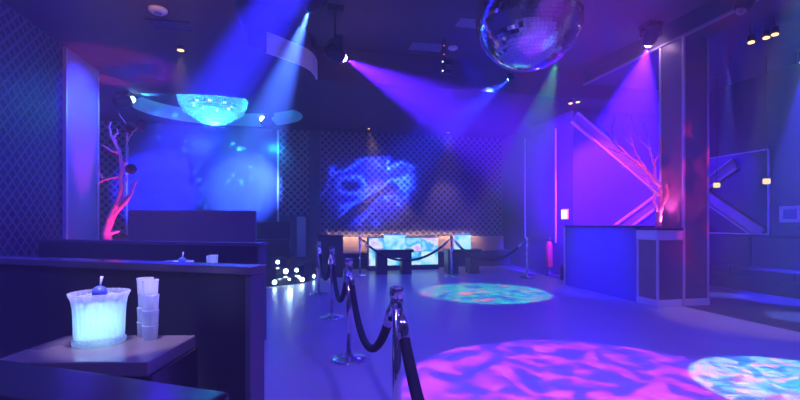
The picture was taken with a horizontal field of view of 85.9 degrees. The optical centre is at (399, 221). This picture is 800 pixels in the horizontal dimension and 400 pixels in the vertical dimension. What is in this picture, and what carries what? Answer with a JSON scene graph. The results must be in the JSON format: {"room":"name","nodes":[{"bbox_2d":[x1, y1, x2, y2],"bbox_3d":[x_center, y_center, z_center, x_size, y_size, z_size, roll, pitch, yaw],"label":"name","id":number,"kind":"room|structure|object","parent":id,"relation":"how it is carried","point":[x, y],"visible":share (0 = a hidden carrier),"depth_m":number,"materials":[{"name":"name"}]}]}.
{"room":"entertainment venue","nodes":[
{"label":"entertainment venue","id":0,"kind":"room"},
{"bbox_2d":[0,0,62,256],"bbox_3d":[-4.142,-0.675,1.620,0.150,4.050,10.150,0,0,-12],"label":"wall","id":1,"kind":"structure","parent":0,"point":[30,59],"depth_m":5.77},
{"bbox_2d":[62,46,98,239],"bbox_3d":[-5.332,-0.675,7.097,0.210,4.050,1.100,0,0,-12],"label":"wall","id":2,"kind":"structure","parent":0,"point":[80,79],"depth_m":7.04,"materials":[{"name":"grey paint"}]},
{"bbox_2d":[99,129,308,262],"bbox_3d":[-2.869,-0.675,12.756,13.100,4.050,0.150,0,0,-12],"label":"wall","id":3,"kind":"structure","parent":0,"point":[292,219],"depth_m":12.62,"materials":[{"name":"paint"}]},
{"bbox_2d":[99,121,126,234],"bbox_3d":[-8.227,-1.175,11.463,1.680,3.050,0.056,0,0,-12],"label":"lattice screen","id":4,"kind":"object","parent":3,"relation":"attached to","point":[109,166],"visible":0.29,"depth_m":11.54,"materials":[{"name":"metal"}]},
{"bbox_2d":[126,122,278,234],"bbox_3d":[-5.462,-1.175,12.066,3.980,3.050,0.080,0,0,-12],"label":"wall panel","id":5,"kind":"object","parent":3,"relation":"attached to","point":[179,167],"visible":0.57,"depth_m":12.05,"materials":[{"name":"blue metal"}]},
{"bbox_2d":[280,129,308,214],"bbox_3d":[-3.091,-1.450,12.598,0.840,2.500,0.056,0,0,-12],"label":"lattice screen","id":6,"kind":"object","parent":3,"relation":"attached to","point":[294,144],"visible":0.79,"depth_m":12.57,"materials":[{"name":"metal"}]},
{"bbox_2d":[320,131,502,236],"bbox_3d":[0.474,-1.125,13.385,5.860,3.150,0.056,0,0,-12],"label":"lattice screen","id":7,"kind":"object","parent":3,"relation":"attached to","point":[372,184],"visible":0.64,"depth_m":13.30,"materials":[{"name":"metal"}]},
{"bbox_2d":[309,129,319,267],"bbox_3d":[-2.521,-0.675,12.664,0.300,4.050,0.180,0,0,-12],"label":"wall","id":8,"kind":"structure","parent":0,"point":[314,135],"depth_m":12.58,"materials":[{"name":"paint"}]},
{"bbox_2d":[1,0,709,138],"bbox_3d":[0.099,-3.015,5.347,15.700,0.630,15.600,0,0,-12],"label":"ceiling","id":9,"kind":"structure","parent":0,"point":[383,85],"depth_m":8.07,"materials":[{"name":"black paint"}]},
{"bbox_2d":[112,90,135,108],"bbox_3d":[-5.740,-2.519,8.925,0.389,0.362,0.350,0,0,3],"label":"stage light","id":10,"kind":"object","parent":9,"relation":"hanging from","point":[124,98],"visible":1,"depth_m":8.81,"materials":[{"name":"black metal"}]},
{"bbox_2d":[148,4,167,15],"bbox_3d":[-3.067,-2.667,5.447,0.220,0.065,0.220,0,0,-12],"label":"smoke detector","id":11,"kind":"object","parent":9,"relation":"attached to","point":[158,10],"visible":1,"depth_m":5.40,"materials":[{"name":"white plastic"}]},
{"bbox_2d":[145,18,194,31],"bbox_3d":[-3.133,-2.690,5.883,0.550,0.020,0.280,0,0,-12],"label":"ceiling vent","id":12,"kind":"object","parent":9,"relation":"in","point":[162,24],"visible":1,"depth_m":5.88,"materials":[{"name":"black metal"}]},
{"bbox_2d":[176,45,184,51],"bbox_3d":[-3.379,-2.709,6.627,0.119,0.148,0.119,0,0,-12],"label":"ceiling spotlight","id":13,"kind":"object","parent":9,"relation":"attached to","point":[180,48],"visible":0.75,"depth_m":6.59,"materials":[{"name":"black metal"}]},
{"bbox_2d":[176,94,247,125],"bbox_3d":[-4.421,-2.678,10.186,1.549,0.764,1.549,0,0,-20],"label":"chandelier","id":14,"kind":"object","parent":9,"relation":"hanging from","point":[224,114],"visible":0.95,"depth_m":9.83,"materials":[{"name":"clear glass"}]},
{"bbox_2d":[260,110,275,130],"bbox_3d":[-3.218,-2.461,10.498,0.369,0.478,0.344,0,0,2],"label":"stage light","id":15,"kind":"object","parent":9,"relation":"hanging from","point":[266,121],"visible":1,"depth_m":10.38,"materials":[{"name":"black metal"}]},
{"bbox_2d":[266,31,317,79],"bbox_3d":[-1.754,-2.835,7.381,0.226,0.330,1.403,0,0,24],"label":"trim","id":16,"kind":"structure","parent":9,"relation":"attached to","point":[277,46],"depth_m":7.15,"materials":[{"name":"white paint"}]},
{"bbox_2d":[302,0,327,12],"bbox_3d":[-1.023,-2.917,5.077,0.321,0.825,0.364,0,0,5],"label":"stage light","id":17,"kind":"object","parent":9,"relation":"hanging from","point":[311,6],"visible":1,"depth_m":5.05,"materials":[{"name":"black metal"}]},
{"bbox_2d":[323,4,346,62],"bbox_3d":[-1.007,-2.913,6.701,0.370,0.835,0.326,0,0,-12],"label":"stage light","id":18,"kind":"object","parent":9,"relation":"hanging from","point":[335,53],"visible":1,"depth_m":6.61,"materials":[{"name":"black metal"}]},
{"bbox_2d":[409,41,440,51],"bbox_3d":[0.504,-3.320,8.150,0.620,0.020,0.340,0,0,-12],"label":"ceiling vent","id":19,"kind":"object","parent":9,"relation":"in","point":[422,46],"visible":0.8,"depth_m":8.13,"materials":[{"name":"grey metal"}]},
{"bbox_2d":[440,39,452,74],"bbox_3d":[0.850,-3.020,7.857,0.210,0.620,0.102,0,0,-12],"label":"stage light","id":20,"kind":"object","parent":9,"relation":"hanging from","point":[443,63],"visible":1,"depth_m":7.83,"materials":[{"name":"black metal"}]},
{"bbox_2d":[448,45,457,50],"bbox_3d":[1.007,-3.305,8.190,0.180,0.050,0.180,0,0,-12],"label":"smoke detector","id":21,"kind":"object","parent":9,"relation":"attached to","point":[452,47],"visible":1,"depth_m":8.13,"materials":[{"name":"white plastic"}]},
{"bbox_2d":[455,17,475,27],"bbox_3d":[1.200,-3.320,7.178,0.480,0.020,0.300,0,0,-12],"label":"ceiling vent","id":22,"kind":"object","parent":9,"relation":"in","point":[463,21],"visible":0.6,"depth_m":7.16,"materials":[{"name":"grey metal"}]},
{"bbox_2d":[508,71,515,80],"bbox_3d":[2.171,-3.045,8.366,0.151,0.570,0.153,0,0,10],"label":"stage light","id":23,"kind":"object","parent":9,"relation":"hanging from","point":[512,76],"visible":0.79,"depth_m":8.33,"materials":[{"name":"black metal"}]},
{"bbox_2d":[475,0,584,72],"bbox_3d":[1.253,-2.415,4.199,1.020,1.850,1.020,0,0,-44],"label":"ball","id":24,"kind":"object","parent":9,"relation":"hanging from","point":[522,36],"visible":1,"depth_m":3.89,"materials":[{"name":"silver metal"}]},
{"bbox_2d":[638,20,662,46],"bbox_3d":[4.205,-3.151,7.209,0.323,0.358,0.338,0,0,-12],"label":"stage light","id":25,"kind":"object","parent":9,"relation":"hanging from","point":[651,29],"visible":1,"depth_m":7.13,"materials":[{"name":"black metal"}]},
{"bbox_2d":[584,0,734,82],"bbox_3d":[5.195,-3.165,4.066,0.001,0.330,10.900,0,0,-12],"label":"trim","id":26,"kind":"structure","parent":9,"relation":"attached to","point":[712,9],"depth_m":7.21,"materials":[{"name":"grey metal"}]},
{"bbox_2d":[733,0,755,14],"bbox_3d":[4.699,-3.077,5.838,0.272,0.506,0.310,0,0,-12],"label":"stage light","id":27,"kind":"object","parent":9,"relation":"hanging from","point":[740,6],"visible":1,"depth_m":5.80,"materials":[{"name":"black metal"}]},
{"bbox_2d":[264,266,799,399],"bbox_3d":[-1.464,1.350,5.002,12.500,0.001,15.600,0,0,-12],"label":"floor","id":28,"kind":"structure","parent":0,"point":[494,333],"depth_m":4.66,"materials":[{"name":"concrete"}]},
{"bbox_2d":[0,335,197,387],"bbox_3d":[-1.423,0.975,2.062,0.710,0.750,0.440,0,0,0],"label":"side table","id":29,"kind":"object","parent":28,"relation":"on","point":[168,359],"visible":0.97,"depth_m":1.98,"materials":[{"name":"brown wood"}]},
{"bbox_2d":[66,276,130,348],"bbox_3d":[-1.490,0.431,2.134,0.267,0.336,0.263,0,0,-12],"label":"ice bucket","id":30,"kind":"object","parent":29,"relation":"on","point":[98,317],"visible":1,"depth_m":2.06,"materials":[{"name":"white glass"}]},
{"bbox_2d":[137,321,152,336],"bbox_3d":[-1.345,0.561,2.268,0.075,0.075,0.075,0,0,10],"label":"tumbler","id":31,"kind":"object","parent":29,"relation":"on","point":[139,324],"visible":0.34,"depth_m":2.24,"materials":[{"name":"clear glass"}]},
{"bbox_2d":[137,307,152,321],"bbox_3d":[-1.343,0.485,2.269,0.075,0.075,0.075,0,0,-10],"label":"tumbler","id":32,"kind":"object","parent":31,"relation":"on","point":[139,310],"visible":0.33,"depth_m":2.24,"materials":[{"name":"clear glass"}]},
{"bbox_2d":[138,291,153,307],"bbox_3d":[-1.341,0.408,2.269,0.075,0.075,0.075,0,0,15],"label":"tumbler","id":33,"kind":"object","parent":32,"relation":"on","point":[140,295],"visible":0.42,"depth_m":2.24,"materials":[{"name":"clear glass"}]},
{"bbox_2d":[136,277,153,292],"bbox_3d":[-1.345,0.332,2.268,0.075,0.075,0.075,0,0,-5],"label":"tumbler","id":34,"kind":"object","parent":33,"relation":"on","point":[139,283],"visible":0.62,"depth_m":2.24,"materials":[{"name":"clear glass"}]},
{"bbox_2d":[142,324,158,340],"bbox_3d":[-1.276,0.561,2.196,0.075,0.075,0.075,0,0,10],"label":"tumbler","id":35,"kind":"object","parent":29,"relation":"on","point":[149,333],"visible":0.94,"depth_m":2.17,"materials":[{"name":"clear glass"}]},
{"bbox_2d":[142,308,158,325],"bbox_3d":[-1.274,0.485,2.197,0.075,0.075,0.075,0,0,-10],"label":"tumbler","id":36,"kind":"object","parent":35,"relation":"on","point":[149,318],"visible":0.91,"depth_m":2.17,"materials":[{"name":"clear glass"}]},
{"bbox_2d":[143,294,159,310],"bbox_3d":[-1.272,0.408,2.197,0.075,0.075,0.075,0,0,15],"label":"tumbler","id":37,"kind":"object","parent":36,"relation":"on","point":[149,302],"visible":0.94,"depth_m":2.17,"materials":[{"name":"clear glass"}]},
{"bbox_2d":[141,279,158,294],"bbox_3d":[-1.276,0.332,2.196,0.075,0.075,0.075,0,0,-5],"label":"tumbler","id":38,"kind":"object","parent":37,"relation":"on","point":[151,285],"visible":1,"depth_m":2.17,"materials":[{"name":"clear glass"}]},
{"bbox_2d":[0,360,228,399],"bbox_3d":[-0.813,0.806,0.778,1.112,1.087,0.124,0,0,18],"label":"table","id":39,"kind":"object","parent":28,"relation":"on","point":[18,381],"visible":1,"depth_m":0.69,"materials":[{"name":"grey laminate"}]},
{"bbox_2d":[97,114,137,239],"bbox_3d":[-4.782,-0.256,7.286,0.753,3.198,0.176,0,0,8],"label":"branch","id":40,"kind":"object","parent":28,"relation":"on","point":[120,201],"visible":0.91,"depth_m":7.29,"materials":[{"name":"beige wood"}]},
{"bbox_2d":[123,122,134,132],"bbox_3d":[-4.603,-1.597,7.309,0.175,0.182,0.171,0,0,-12],"label":"moss ball","id":41,"kind":"object","parent":40,"relation":"attached to","point":[128,127],"visible":0.99,"depth_m":7.26,"materials":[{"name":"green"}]},
{"bbox_2d":[125,164,136,173],"bbox_3d":[-4.573,-0.901,7.311,0.172,0.174,0.174,0,0,-12],"label":"moss ball","id":42,"kind":"object","parent":40,"relation":"attached to","point":[130,168],"visible":1,"depth_m":7.26,"materials":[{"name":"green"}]},
{"bbox_2d":[135,119,146,129],"bbox_3d":[-4.404,-1.658,7.312,0.166,0.175,0.178,0,0,-12],"label":"moss ball","id":43,"kind":"object","parent":40,"relation":"attached to","point":[140,124],"visible":1,"depth_m":7.26,"materials":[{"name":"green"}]},
{"bbox_2d":[0,256,265,399],"bbox_3d":[-2.525,0.800,2.989,3.612,1.100,0.154,0,0,18],"label":"divider","id":44,"kind":"object","parent":28,"relation":"on","point":[220,304],"visible":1,"depth_m":2.56,"materials":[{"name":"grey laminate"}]},
{"bbox_2d":[37,239,267,339],"bbox_3d":[-3.243,0.792,5.409,3.562,1.115,0.154,0,0,18],"label":"divider","id":45,"kind":"object","parent":28,"relation":"on","point":[145,250],"visible":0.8,"depth_m":5.26,"materials":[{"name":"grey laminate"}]},
{"bbox_2d":[128,210,256,241],"bbox_3d":[-3.938,0.565,8.367,2.220,1.570,0.600,0,0,-12],"label":"banquette","id":46,"kind":"object","parent":28,"relation":"on","point":[152,225],"visible":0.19,"depth_m":8.07,"materials":[{"name":"grey fabric"}]},
{"bbox_2d":[266,252,315,286],"bbox_3d":[-4.505,1.110,10.331,4.860,0.480,3.480,0,0,-12],"label":"steps","id":47,"kind":"structure","parent":28,"relation":"on","point":[280,270],"depth_m":9.76,"materials":[{"name":"black wood"}]},
{"bbox_2d":[257,222,289,255],"bbox_3d":[-3.869,0.430,11.255,1.900,0.880,0.750,0,0,-12],"label":"banquette","id":48,"kind":"object","parent":47,"relation":"on","point":[276,234],"visible":0.44,"depth_m":11.52,"materials":[{"name":"grey leather"}]},
{"bbox_2d":[296,217,305,258],"bbox_3d":[-2.761,0.440,11.987,0.280,1.180,0.160,0,0,-12],"label":"post","id":49,"kind":"object","parent":47,"relation":"on","point":[301,221],"visible":1,"depth_m":11.95,"materials":[{"name":"grey"}]},
{"bbox_2d":[310,241,327,296],"bbox_3d":[-1.501,0.850,7.953,0.340,1.000,0.340,0,0,-12],"label":"stanchion","id":50,"kind":"object","parent":28,"relation":"on","point":[318,293],"visible":0.98,"depth_m":7.93,"materials":[{"name":"silver metal"}]},
{"bbox_2d":[316,235,343,277],"bbox_3d":[-1.733,0.835,10.626,0.660,1.030,0.440,0,0,-12],"label":"podium","id":51,"kind":"object","parent":28,"relation":"on","point":[327,241],"visible":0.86,"depth_m":10.45,"materials":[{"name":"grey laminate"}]},
{"bbox_2d":[320,247,343,320],"bbox_3d":[-0.957,0.850,6.046,0.340,1.000,0.340,0,0,-12],"label":"stanchion","id":52,"kind":"object","parent":28,"relation":"on","point":[328,317],"visible":0.93,"depth_m":6.02,"materials":[{"name":"silver metal"}]},
{"bbox_2d":[318,245,329,280],"bbox_3d":[-1.229,0.687,7.000,0.062,0.521,1.881,0,0,-16],"label":"rope","id":53,"kind":"object","parent":52,"relation":"hanging from","point":[324,277],"visible":0.88,"depth_m":7.22,"materials":[{"name":"black fabric"}]},
{"bbox_2d":[331,258,365,364],"bbox_3d":[-0.500,0.850,4.211,0.340,1.000,0.340,0,0,-12],"label":"stanchion","id":54,"kind":"object","parent":28,"relation":"on","point":[348,358],"visible":0.96,"depth_m":4.19,"materials":[{"name":"silver metal"}]},
{"bbox_2d":[331,253,345,302],"bbox_3d":[-0.729,0.687,5.129,0.062,0.521,1.788,0,0,-14],"label":"rope","id":55,"kind":"object","parent":54,"relation":"hanging from","point":[339,298],"visible":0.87,"depth_m":5.37,"materials":[{"name":"black fabric"}]},
{"bbox_2d":[354,236,366,276],"bbox_3d":[-1.000,0.850,10.737,0.340,1.000,0.340,0,0,3],"label":"stanchion","id":56,"kind":"object","parent":28,"relation":"on","point":[359,237],"visible":0.94,"depth_m":10.71,"materials":[{"name":"silver metal"}]},
{"bbox_2d":[362,239,448,261],"bbox_3d":[0.130,0.702,10.628,2.167,0.551,0.062,0,0,5],"label":"rope","id":57,"kind":"object","parent":56,"relation":"hanging from","point":[364,241],"visible":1,"depth_m":10.61,"materials":[{"name":"black fabric"}]},
{"bbox_2d":[375,248,413,274],"bbox_3d":[-0.167,1.030,11.280,0.980,0.640,0.520,0,0,-10],"label":"cocktail table","id":58,"kind":"object","parent":28,"relation":"on","point":[380,261],"visible":0.75,"depth_m":11.10,"materials":[{"name":"black wood"}]},
{"bbox_2d":[383,233,405,249],"bbox_3d":[-0.138,0.495,11.286,0.623,0.430,0.456,0,0,-15],"label":"ice bucket","id":59,"kind":"object","parent":58,"relation":"on","point":[394,241],"visible":1,"depth_m":11.10,"materials":[{"name":"white plastic"}]},
{"bbox_2d":[390,285,403,399],"bbox_3d":[-0.018,0.850,2.352,0.340,1.000,0.340,0,0,-12],"label":"stanchion","id":60,"kind":"object","parent":28,"relation":"on","point":[396,292],"visible":0.95,"depth_m":2.33,"materials":[{"name":"silver metal"}]},
{"bbox_2d":[348,266,391,352],"bbox_3d":[-0.259,0.692,3.281,0.062,0.531,1.819,0,0,-15],"label":"rope","id":61,"kind":"object","parent":60,"relation":"hanging from","point":[387,322],"visible":0.95,"depth_m":3.28,"materials":[{"name":"black fabric"}]},
{"bbox_2d":[396,302,424,399],"bbox_3d":[0.172,0.677,1.446,0.062,0.501,1.748,0,0,-12],"label":"rope","id":62,"kind":"object","parent":60,"relation":"hanging from","point":[414,385],"visible":1,"depth_m":2.06,"materials":[{"name":"black fabric"}]},
{"bbox_2d":[366,236,438,270],"bbox_3d":[0.073,0.882,12.280,2.040,0.935,0.450,0,0,-12],"label":"screen","id":63,"kind":"object","parent":28,"relation":"on","point":[422,245],"visible":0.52,"depth_m":12.16,"materials":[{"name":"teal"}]},
{"bbox_2d":[343,236,510,268],"bbox_3d":[0.530,0.900,13.016,5.850,0.900,0.670,0,0,-12],"label":"banquette","id":64,"kind":"object","parent":28,"relation":"on","point":[492,247],"visible":0.37,"depth_m":13.20,"materials":[{"name":"beige fabric"}]},
{"bbox_2d":[445,236,457,277],"bbox_3d":[1.260,0.850,10.520,0.340,1.000,0.340,0,0,3],"label":"stanchion","id":65,"kind":"object","parent":28,"relation":"on","point":[451,239],"visible":1,"depth_m":10.50,"materials":[{"name":"silver metal"}]},
{"bbox_2d":[454,240,524,260],"bbox_3d":[2.159,0.693,10.437,1.704,0.531,0.063,0,0,5],"label":"rope","id":66,"kind":"object","parent":65,"relation":"hanging from","point":[455,241],"visible":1,"depth_m":10.41,"materials":[{"name":"black fabric"}]},
{"bbox_2d":[442,248,481,273],"bbox_3d":[1.636,1.030,11.371,0.920,0.640,0.520,0,0,-10],"label":"cocktail table","id":67,"kind":"object","parent":28,"relation":"on","point":[471,264],"visible":0.91,"depth_m":11.20,"materials":[{"name":"black wood"}]},
{"bbox_2d":[454,233,470,248],"bbox_3d":[1.655,0.495,11.375,0.490,0.430,0.358,0,0,-15],"label":"bin","id":68,"kind":"object","parent":67,"relation":"on","point":[464,240],"visible":0.99,"depth_m":11.24,"materials":[{"name":"white plastic"}]},
{"bbox_2d":[520,237,533,278],"bbox_3d":[3.058,0.850,10.354,0.340,1.000,0.340,0,0,3],"label":"stanchion","id":69,"kind":"object","parent":28,"relation":"on","point":[526,238],"visible":1,"depth_m":10.33,"materials":[{"name":"silver metal"}]},
{"bbox_2d":[564,225,659,301],"bbox_3d":[4.403,0.708,8.395,1.340,1.285,2.055,0,0,-12],"label":"counter","id":70,"kind":"object","parent":28,"relation":"on","point":[602,259],"visible":0.81,"depth_m":8.08,"materials":[{"name":"blue"}]},
{"bbox_2d":[636,228,682,306],"bbox_3d":[4.251,0.725,7.053,0.505,1.250,0.460,0,0,-12],"label":"pedestal","id":71,"kind":"object","parent":28,"relation":"on","point":[659,250],"visible":1,"depth_m":6.88,"materials":[{"name":"grey stone"}]},
{"bbox_2d":[598,113,669,226],"bbox_3d":[3.886,-0.871,7.164,1.196,1.923,0.112,0,0,0],"label":"branch","id":72,"kind":"object","parent":71,"relation":"on","point":[661,200],"visible":1,"depth_m":7.15,"materials":[{"name":"beige wood"}]},
{"bbox_3d":[-1.914,0.975,3.796,0.710,0.750,0.440,0,0,0],"label":"side table","id":73,"kind":"object","parent":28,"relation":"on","visible":0},
{"bbox_2d":[167,252,193,261],"bbox_3d":[-1.967,0.431,3.805,0.263,0.336,0.267,0,0,43],"label":"ice bucket","id":74,"kind":"object","parent":73,"relation":"on","point":[182,259],"visible":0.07,"depth_m":3.78,"materials":[{"name":"clear glass"}]},
{"bbox_3d":[-1.648,0.562,3.753,0.079,0.075,0.079,0,0,-12],"label":"tumbler","id":75,"kind":"object","parent":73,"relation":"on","visible":0},
{"bbox_3d":[-1.648,0.485,3.753,0.079,0.075,0.079,0,0,-30],"label":"tumbler","id":76,"kind":"object","parent":75,"relation":"on","visible":0},
{"bbox_3d":[-1.648,0.409,3.753,0.079,0.075,0.079,0,0,43],"label":"tumbler","id":77,"kind":"object","parent":76,"relation":"on","visible":0},
{"bbox_2d":[206,255,215,262],"bbox_3d":[-1.648,0.332,3.753,0.075,0.075,0.075,0,0,-42],"label":"tumbler","id":78,"kind":"object","parent":77,"relation":"on","point":[212,258],"visible":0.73,"depth_m":3.73,"materials":[{"name":"clear glass"}]},
{"bbox_2d":[503,111,570,274],"bbox_3d":[3.805,-0.675,12.259,0.120,4.050,3.700,0,0,-12],"label":"wall","id":79,"kind":"structure","parent":0,"point":[514,145],"depth_m":12.36,"materials":[{"name":"paint"}]},
{"bbox_2d":[525,128,556,242],"bbox_3d":[3.830,-0.960,11.799,0.030,2.980,1.590,0,0,-12],"label":"wall panel","id":80,"kind":"object","parent":79,"relation":"attached to","point":[541,149],"visible":0.86,"depth_m":11.69,"materials":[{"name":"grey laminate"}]},
{"bbox_2d":[561,209,568,219],"bbox_3d":[4.079,-0.190,10.651,0.039,0.260,0.280,0,0,-12],"label":"switch panel","id":81,"kind":"object","parent":79,"relation":"attached to","point":[564,212],"visible":1,"depth_m":10.62,"materials":[{"name":"white plastic"}]},
{"bbox_2d":[571,110,658,224],"bbox_3d":[5.523,-0.675,10.693,2.800,4.050,0.100,0,0,-12],"label":"wall","id":82,"kind":"structure","parent":0,"point":[603,192],"depth_m":10.56,"materials":[{"name":"paint"}]},
{"bbox_2d":[570,112,658,224],"bbox_3d":[5.457,-0.968,10.584,2.785,3.341,0.080,0,0,-12],"label":"chevron","id":83,"kind":"object","parent":82,"relation":"attached to","point":[579,121],"visible":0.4,"depth_m":10.58,"materials":[{"name":"white wood"}]},
{"bbox_2d":[504,265,799,331],"bbox_3d":[6.202,1.350,6.696,3.200,0.001,15.600,0,0,-12],"label":"floor","id":84,"kind":"structure","parent":0,"point":[766,309],"depth_m":6.87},
{"bbox_2d":[545,237,552,274],"bbox_3d":[3.829,0.870,11.036,0.200,0.960,0.200,0,0,-12],"label":"fire extinguisher","id":85,"kind":"object","parent":84,"relation":"on","point":[549,246],"visible":1,"depth_m":10.98,"materials":[{"name":"red metal"}]},
{"bbox_2d":[560,265,563,279],"bbox_3d":[3.868,1.075,10.072,0.240,0.550,0.240,0,0,-12],"label":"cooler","id":86,"kind":"object","parent":84,"relation":"on","point":[561,266],"visible":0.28,"depth_m":10.03,"materials":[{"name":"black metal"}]},
{"bbox_2d":[709,233,799,298],"bbox_3d":[7.391,0.805,7.061,0.720,1.090,5.800,0,0,-12],"label":"banquette","id":87,"kind":"object","parent":84,"relation":"on","point":[765,264],"visible":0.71,"depth_m":8.47,"materials":[{"name":"grey leather"}]},
{"bbox_2d":[659,36,709,305],"bbox_3d":[4.744,-0.825,7.198,0.510,4.350,0.510,0,0,-12],"label":"wall pillar","id":88,"kind":"structure","parent":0,"point":[684,62],"depth_m":6.99,"materials":[{"name":"grey paint"}]},
{"bbox_2d":[587,0,799,91],"bbox_3d":[6.733,-3.000,4.406,3.150,0.001,10.900,0,0,-12],"label":"ceiling","id":89,"kind":"structure","parent":0,"point":[731,57],"depth_m":7.52,"materials":[{"name":"grey paint"}]},
{"bbox_2d":[584,85,658,103],"bbox_3d":[5.557,-2.850,9.728,3.150,0.300,0.001,0,0,-12],"label":"trim","id":90,"kind":"structure","parent":89,"relation":"attached to","point":[590,91],"depth_m":9.59,"materials":[{"name":"grey"}]},
{"bbox_2d":[583,0,758,85],"bbox_3d":[5.190,-2.998,4.065,0.050,0.035,10.900,0,0,-12],"label":"trim","id":91,"kind":"structure","parent":89,"relation":"attached to","point":[732,11],"depth_m":7.17,"materials":[{"name":"grey metal"}]},
{"bbox_2d":[713,74,719,187],"bbox_3d":[6.460,-1.851,8.770,0.100,2.298,0.100,0,0,-35],"label":"pendant lamp","id":92,"kind":"object","parent":89,"relation":"hanging from","point":[716,184],"visible":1,"depth_m":8.77,"materials":[{"name":"black metal"}]},
{"bbox_2d":[747,25,755,43],"bbox_3d":[5.372,-2.865,6.577,0.117,0.269,0.115,0,0,-12],"label":"ceiling spotlight","id":93,"kind":"object","parent":89,"relation":"attached to","point":[751,38],"visible":1,"depth_m":6.55,"materials":[{"name":"black metal"}]},
{"bbox_2d":[762,21,770,39],"bbox_3d":[5.486,-2.871,6.436,0.119,0.259,0.112,0,0,-12],"label":"ceiling spotlight","id":94,"kind":"object","parent":89,"relation":"attached to","point":[766,33],"visible":1,"depth_m":6.42,"materials":[{"name":"black metal"}]},
{"bbox_2d":[763,56,770,183],"bbox_3d":[6.669,-1.846,7.823,0.100,2.308,0.100,0,0,-35],"label":"pendant lamp","id":95,"kind":"object","parent":89,"relation":"hanging from","point":[766,180],"visible":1,"depth_m":7.82,"materials":[{"name":"black metal"}]},
{"bbox_2d":[770,18,779,35],"bbox_3d":[5.537,-2.876,6.344,0.119,0.249,0.109,0,0,-12],"label":"ceiling spotlight","id":96,"kind":"object","parent":89,"relation":"attached to","point":[775,30],"visible":1,"depth_m":6.32,"materials":[{"name":"black metal"}]},
{"bbox_2d":[793,48,799,62],"bbox_3d":[6.986,-2.865,7.427,0.246,0.302,0.215,0,0,-12],"label":"stage light","id":97,"kind":"object","parent":89,"relation":"hanging from","point":[797,51],"visible":1,"depth_m":7.45,"materials":[{"name":"black metal"}]},
{"bbox_2d":[709,63,799,235],"bbox_3d":[8.236,-0.825,5.250,0.150,4.350,11.900,0,0,-12],"label":"wall","id":98,"kind":"structure","parent":0,"point":[741,106],"depth_m":8.59,"materials":[{"name":"paint"}]},
{"bbox_2d":[709,148,770,234],"bbox_3d":[7.188,-0.608,9.553,0.040,1.735,1.945,0,0,-12],"label":"wall mirror","id":99,"kind":"object","parent":98,"relation":"attached to","point":[744,190],"visible":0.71,"depth_m":9.08,"materials":[{"name":"grey mirror"}]},
{"bbox_2d":[709,159,764,234],"bbox_3d":[7.183,-0.503,9.422,0.064,1.724,1.529,0,0,-12],"label":"chevron","id":100,"kind":"object","parent":99,"relation":"attached to","point":[731,214],"visible":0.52,"depth_m":9.39,"materials":[{"name":"silver metal"}]},
{"bbox_2d":[779,205,799,222],"bbox_3d":[7.479,-0.150,8.227,0.045,0.320,0.400,0,0,-12],"label":"picture frame","id":101,"kind":"object","parent":98,"relation":"attached to","point":[787,214],"visible":1,"depth_m":8.23,"materials":[{"name":"white paint"}]},
{"bbox_2d":[783,209,796,218],"bbox_3d":[7.459,-0.150,8.223,0.005,0.180,0.240,0,0,-12],"label":"picture","id":102,"kind":"object","parent":101,"relation":"attached to","point":[787,213],"depth_m":8.22,"materials":[{"name":"blue"}]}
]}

